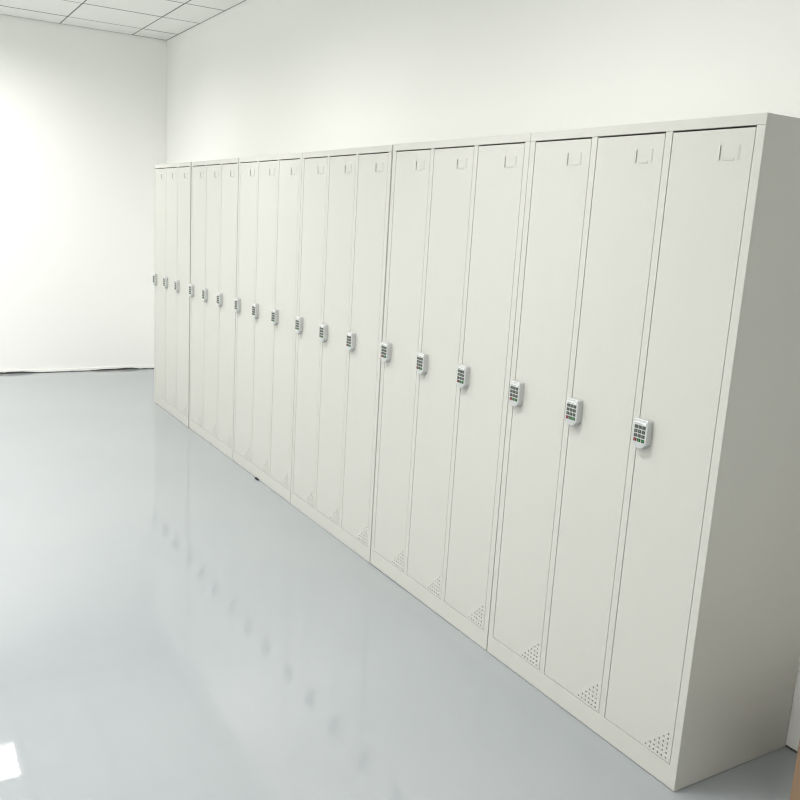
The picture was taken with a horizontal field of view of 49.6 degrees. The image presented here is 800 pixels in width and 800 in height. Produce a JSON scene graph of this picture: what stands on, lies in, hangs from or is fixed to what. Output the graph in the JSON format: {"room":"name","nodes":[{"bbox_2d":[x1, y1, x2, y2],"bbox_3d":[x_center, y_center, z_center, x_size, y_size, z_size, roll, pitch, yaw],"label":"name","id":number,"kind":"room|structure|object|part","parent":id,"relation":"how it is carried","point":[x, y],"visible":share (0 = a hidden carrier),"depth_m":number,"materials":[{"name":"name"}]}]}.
{"room":"changing room","nodes":[
{"label":"changing room","id":0,"kind":"room"},
{"bbox_2d":[0,14,166,369],"bbox_3d":[-4.459,-1.755,6.859,5.205,3.220,0.100,-4,14,-31],"label":"wall","id":1,"kind":"structure","parent":0,"point":[83,111],"depth_m":7.75,"materials":[{"name":"white paint"}]},
{"bbox_2d":[0,366,153,371],"bbox_3d":[-4.481,-0.192,7.160,5.104,0.028,0.009,-4,14,-31],"label":"plaster edge","id":2,"kind":"structure","parent":1,"relation":"attached to","point":[96,368],"depth_m":8.03,"materials":[{"name":"white paint"}]},
{"bbox_2d":[0,367,153,373],"bbox_3d":[-4.484,-0.182,7.165,5.104,0.018,0.003,-4,14,-31],"label":"joint","id":3,"kind":"object","parent":1,"relation":"attached to","point":[132,367],"visible":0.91,"depth_m":8.05,"materials":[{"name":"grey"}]},
{"bbox_2d":[0,0,245,39],"bbox_3d":[-1.215,-2.019,1.487,5.325,0.250,12.280,-4,14,-31],"label":"ceiling","id":4,"kind":"structure","parent":0,"point":[157,19],"depth_m":6.87,"materials":[{"name":"white tile"}]},
{"bbox_2d":[0,369,796,799],"bbox_3d":[-1.410,1.105,2.129,5.305,0.100,12.280,-4,14,-31],"label":"floor","id":5,"kind":"structure","parent":0,"point":[173,626],"depth_m":3.07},
{"bbox_2d":[153,162,191,426],"bbox_3d":[-1.493,-0.810,6.534,0.522,1.851,0.898,-4,14,-31],"label":"tall cabinet","id":6,"kind":"object","parent":5,"relation":"on","point":[172,182],"visible":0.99,"depth_m":6.37,"materials":[{"name":"grey metal"}]},
{"bbox_3d":[-1.911,-0.907,6.776,0.018,1.752,0.026,-4,14,-31],"label":"door post","id":7,"kind":"part","parent":6,"relation":"part of","materials":[{"name":"white metal"}]},
{"bbox_3d":[-1.838,-0.876,6.654,0.014,1.746,0.261,-4,14,-31],"label":"door","id":8,"kind":"part","parent":6,"relation":"part of","materials":[{"name":"white metal"}]},
{"bbox_3d":[-1.763,-0.848,6.533,0.018,1.752,0.024,-4,14,-31],"label":"door post","id":9,"kind":"part","parent":6,"relation":"part of","materials":[{"name":"white metal"}]},
{"bbox_3d":[-1.742,0.071,6.597,0.018,0.068,0.895,-4,14,-31],"label":"plinth rail","id":10,"kind":"part","parent":6,"relation":"part of","materials":[{"name":"white metal"}]},
{"bbox_3d":[-1.690,-0.817,6.412,0.014,1.746,0.261,-4,14,-31],"label":"door","id":11,"kind":"part","parent":6,"relation":"part of","materials":[{"name":"white metal"}]},
{"bbox_3d":[-1.637,-1.689,6.232,0.018,0.027,0.895,-4,14,-31],"label":"header rail","id":12,"kind":"part","parent":6,"relation":"part of","materials":[{"name":"white metal"}]},
{"bbox_3d":[-1.615,-0.789,6.292,0.018,1.752,0.024,-4,14,-31],"label":"door post","id":13,"kind":"part","parent":6,"relation":"part of","materials":[{"name":"white metal"}]},
{"bbox_3d":[-1.543,-0.758,6.170,0.014,1.746,0.261,-4,14,-31],"label":"door","id":14,"kind":"part","parent":6,"relation":"part of","materials":[{"name":"white metal"}]},
{"bbox_3d":[-1.468,-0.730,6.049,0.018,1.752,0.026,-4,14,-31],"label":"door post","id":15,"kind":"part","parent":6,"relation":"part of","materials":[{"name":"white metal"}]},
{"bbox_2d":[189,158,238,459],"bbox_3d":[-1.028,-0.626,5.781,0.522,1.850,0.896,-4,14,-31],"label":"tall cabinet","id":16,"kind":"object","parent":5,"relation":"on","point":[214,183],"visible":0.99,"depth_m":5.62,"materials":[{"name":"grey metal"}]},
{"bbox_3d":[-1.446,-0.723,6.023,0.018,1.752,0.026,-4,14,-31],"label":"door post","id":17,"kind":"part","parent":16,"relation":"part of","materials":[{"name":"white metal"}]},
{"bbox_3d":[-1.373,-0.692,5.901,0.014,1.746,0.261,-4,14,-31],"label":"door","id":18,"kind":"part","parent":16,"relation":"part of","materials":[{"name":"white metal"}]},
{"bbox_3d":[-1.298,-0.664,5.780,0.018,1.752,0.024,-4,14,-31],"label":"door post","id":19,"kind":"part","parent":16,"relation":"part of","materials":[{"name":"white metal"}]},
{"bbox_3d":[-1.277,0.255,5.844,0.018,0.068,0.895,-4,14,-31],"label":"plinth rail","id":20,"kind":"part","parent":16,"relation":"part of","materials":[{"name":"white metal"}]},
{"bbox_3d":[-1.226,-0.633,5.659,0.014,1.746,0.261,-4,14,-31],"label":"door","id":21,"kind":"part","parent":16,"relation":"part of","materials":[{"name":"white metal"}]},
{"bbox_3d":[-1.172,-1.505,5.479,0.018,0.027,0.895,-4,14,-31],"label":"header rail","id":22,"kind":"part","parent":16,"relation":"part of","materials":[{"name":"white metal"}]},
{"bbox_3d":[-1.151,-0.605,5.538,0.018,1.752,0.024,-4,14,-31],"label":"door post","id":23,"kind":"part","parent":16,"relation":"part of","materials":[{"name":"white metal"}]},
{"bbox_3d":[-1.078,-0.574,5.417,0.014,1.746,0.261,-4,14,-31],"label":"door","id":24,"kind":"part","parent":16,"relation":"part of","materials":[{"name":"white metal"}]},
{"bbox_3d":[-1.003,-0.546,5.296,0.018,1.752,0.026,-4,14,-31],"label":"door post","id":25,"kind":"part","parent":16,"relation":"part of","materials":[{"name":"white metal"}]},
{"bbox_2d":[233,152,302,502],"bbox_3d":[-0.568,-0.443,5.029,0.522,1.851,0.898,-4,14,-31],"label":"tall cabinet","id":26,"kind":"object","parent":5,"relation":"on","point":[269,187],"visible":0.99,"depth_m":4.86,"materials":[{"name":"grey metal"}]},
{"bbox_3d":[-0.986,-0.540,5.270,0.018,1.752,0.026,-4,14,-31],"label":"door post","id":27,"kind":"part","parent":26,"relation":"part of","materials":[{"name":"white metal"}]},
{"bbox_3d":[-0.913,-0.509,5.148,0.014,1.746,0.261,-4,14,-31],"label":"door","id":28,"kind":"part","parent":26,"relation":"part of","materials":[{"name":"white metal"}]},
{"bbox_3d":[-0.838,-0.481,5.028,0.018,1.752,0.024,-4,14,-31],"label":"door post","id":29,"kind":"part","parent":26,"relation":"part of","materials":[{"name":"white metal"}]},
{"bbox_3d":[-0.818,0.438,5.091,0.018,0.068,0.895,-4,14,-31],"label":"plinth rail","id":30,"kind":"part","parent":26,"relation":"part of","materials":[{"name":"white metal"}]},
{"bbox_3d":[-0.766,-0.450,4.906,0.014,1.746,0.261,-4,14,-31],"label":"door","id":31,"kind":"part","parent":26,"relation":"part of","materials":[{"name":"white metal"}]},
{"bbox_3d":[-0.712,-1.322,4.726,0.018,0.027,0.895,-4,14,-31],"label":"header rail","id":32,"kind":"part","parent":26,"relation":"part of","materials":[{"name":"white metal"}]},
{"bbox_3d":[-0.691,-0.422,4.786,0.018,1.752,0.024,-4,14,-31],"label":"door post","id":33,"kind":"part","parent":26,"relation":"part of","materials":[{"name":"white metal"}]},
{"bbox_3d":[-0.619,-0.391,4.665,0.014,1.746,0.261,-4,14,-31],"label":"door","id":34,"kind":"part","parent":26,"relation":"part of","materials":[{"name":"white metal"}]},
{"bbox_3d":[-0.543,-0.363,4.543,0.018,1.752,0.026,-4,14,-31],"label":"door post","id":35,"kind":"part","parent":26,"relation":"part of","materials":[{"name":"white metal"}]},
{"bbox_2d":[291,145,392,562],"bbox_3d":[-0.110,-0.260,4.277,0.522,1.851,0.899,-4,14,-31],"label":"tall cabinet","id":36,"kind":"object","parent":5,"relation":"on","point":[346,193],"visible":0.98,"depth_m":4.09,"materials":[{"name":"grey metal"}]},
{"bbox_3d":[-0.528,-0.356,4.519,0.018,1.752,0.026,-4,14,-31],"label":"door post","id":37,"kind":"part","parent":36,"relation":"part of","materials":[{"name":"white metal"}]},
{"bbox_3d":[-0.455,-0.325,4.396,0.014,1.746,0.261,-4,14,-31],"label":"door","id":38,"kind":"part","parent":36,"relation":"part of","materials":[{"name":"white metal"}]},
{"bbox_3d":[-0.380,-0.297,4.276,0.018,1.752,0.024,-4,14,-31],"label":"door post","id":39,"kind":"part","parent":36,"relation":"part of","materials":[{"name":"white metal"}]},
{"bbox_3d":[-0.359,0.622,4.338,0.018,0.068,0.895,-4,14,-31],"label":"plinth rail","id":40,"kind":"part","parent":36,"relation":"part of","materials":[{"name":"white metal"}]},
{"bbox_3d":[-0.308,-0.267,4.154,0.014,1.746,0.261,-4,14,-31],"label":"door","id":41,"kind":"part","parent":36,"relation":"part of","materials":[{"name":"white metal"}]},
{"bbox_3d":[-0.255,-1.138,3.975,0.018,0.027,0.895,-4,14,-31],"label":"header rail","id":42,"kind":"part","parent":36,"relation":"part of","materials":[{"name":"white metal"}]},
{"bbox_3d":[-0.232,-0.238,4.034,0.018,1.752,0.024,-4,14,-31],"label":"door post","id":43,"kind":"part","parent":36,"relation":"part of","materials":[{"name":"white metal"}]},
{"bbox_3d":[-0.160,-0.208,3.912,0.014,1.746,0.261,-4,14,-31],"label":"door","id":44,"kind":"part","parent":36,"relation":"part of","materials":[{"name":"white metal"}]},
{"bbox_3d":[-0.085,-0.180,3.791,0.018,1.752,0.026,-4,14,-31],"label":"door post","id":45,"kind":"part","parent":36,"relation":"part of","materials":[{"name":"white metal"}]},
{"bbox_2d":[370,133,530,649],"bbox_3d":[0.352,-0.077,3.521,0.522,1.853,0.903,-4,14,-31],"label":"tall cabinet","id":46,"kind":"object","parent":5,"relation":"on","point":[457,206],"visible":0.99,"depth_m":3.33,"materials":[{"name":"grey metal"}]},
{"bbox_3d":[-0.066,-0.174,3.763,0.018,1.752,0.026,-4,14,-31],"label":"door post","id":47,"kind":"part","parent":46,"relation":"part of","materials":[{"name":"white metal"}]},
{"bbox_3d":[0.006,-0.143,3.641,0.014,1.746,0.261,-4,14,-31],"label":"door","id":48,"kind":"part","parent":46,"relation":"part of","materials":[{"name":"white metal"}]},
{"bbox_3d":[0.082,-0.115,3.520,0.018,1.752,0.024,-4,14,-31],"label":"door post","id":49,"kind":"part","parent":46,"relation":"part of","materials":[{"name":"white metal"}]},
{"bbox_3d":[0.101,0.804,3.585,0.018,0.068,0.895,-4,14,-31],"label":"plinth rail","id":50,"kind":"part","parent":46,"relation":"part of","materials":[{"name":"white metal"}]},
{"bbox_3d":[0.154,-0.084,3.399,0.014,1.746,0.261,-4,14,-31],"label":"door","id":51,"kind":"part","parent":46,"relation":"part of","materials":[{"name":"white metal"}]},
{"bbox_3d":[0.229,-0.055,3.278,0.018,1.752,0.024,-4,14,-31],"label":"door post","id":52,"kind":"part","parent":46,"relation":"part of","materials":[{"name":"white metal"}]},
{"bbox_3d":[0.208,-0.955,3.218,0.018,0.027,0.895,-4,14,-31],"label":"header rail","id":53,"kind":"part","parent":46,"relation":"part of","materials":[{"name":"white metal"}]},
{"bbox_3d":[0.301,-0.024,3.157,0.014,1.746,0.261,-4,14,-31],"label":"door","id":54,"kind":"part","parent":46,"relation":"part of","materials":[{"name":"white metal"}]},
{"bbox_3d":[0.377,0.004,3.036,0.018,1.752,0.026,-4,14,-31],"label":"door post","id":55,"kind":"part","parent":46,"relation":"part of","materials":[{"name":"white metal"}]},
{"bbox_2d":[487,112,799,790],"bbox_3d":[0.810,0.107,2.770,0.522,1.850,0.896,-4,14,-31],"label":"tall cabinet","id":56,"kind":"object","parent":5,"relation":"on","point":[646,577],"visible":1,"depth_m":2.49,"materials":[{"name":"grey metal"}]},
{"bbox_3d":[0.392,0.010,3.012,0.018,1.752,0.026,-4,14,-31],"label":"door post","id":57,"kind":"part","parent":56,"relation":"part of","materials":[{"name":"white metal"}]},
{"bbox_3d":[0.464,0.041,2.889,0.014,1.746,0.261,-4,14,-31],"label":"door","id":58,"kind":"part","parent":56,"relation":"part of","materials":[{"name":"white metal"}]},
{"bbox_3d":[0.540,0.069,2.769,0.018,1.752,0.024,-4,14,-31],"label":"door post","id":59,"kind":"part","parent":56,"relation":"part of","materials":[{"name":"white metal"}]},
{"bbox_3d":[0.560,0.988,2.832,0.018,0.068,0.895,-4,14,-31],"label":"plinth rail","id":60,"kind":"part","parent":56,"relation":"part of","materials":[{"name":"white metal"}]},
{"bbox_3d":[0.612,0.100,2.647,0.014,1.746,0.261,-4,14,-31],"label":"door","id":61,"kind":"part","parent":56,"relation":"part of","materials":[{"name":"white metal"}]},
{"bbox_3d":[0.687,0.128,2.527,0.018,1.752,0.024,-4,14,-31],"label":"door post","id":62,"kind":"part","parent":56,"relation":"part of","materials":[{"name":"white metal"}]},
{"bbox_3d":[0.665,-0.772,2.468,0.018,0.027,0.895,-4,14,-31],"label":"header rail","id":63,"kind":"part","parent":56,"relation":"part of","materials":[{"name":"white metal"}]},
{"bbox_3d":[0.759,0.159,2.406,0.014,1.746,0.261,-4,14,-31],"label":"door","id":64,"kind":"part","parent":56,"relation":"part of","materials":[{"name":"white metal"}]},
{"bbox_3d":[0.835,0.187,2.284,0.018,1.752,0.026,-4,14,-31],"label":"door post","id":65,"kind":"part","parent":56,"relation":"part of","materials":[{"name":"white metal"}]},
{"bbox_2d":[790,740,799,799],"bbox_3d":[1.447,1.096,1.907,0.385,0.340,1.042,-4,14,-31],"label":"wooden bench","id":66,"kind":"object","parent":5,"relation":"on","point":[795,790],"visible":1,"depth_m":2.23,"materials":[{"name":"brown wood"}]},
{"bbox_2d":[166,0,799,751],"bbox_3d":[0.921,-0.660,3.120,0.100,3.220,12.280,-4,14,-31],"label":"wall","id":67,"kind":"structure","parent":0,"point":[253,78],"depth_m":4.00,"materials":[{"name":"white paint"}]}
]}

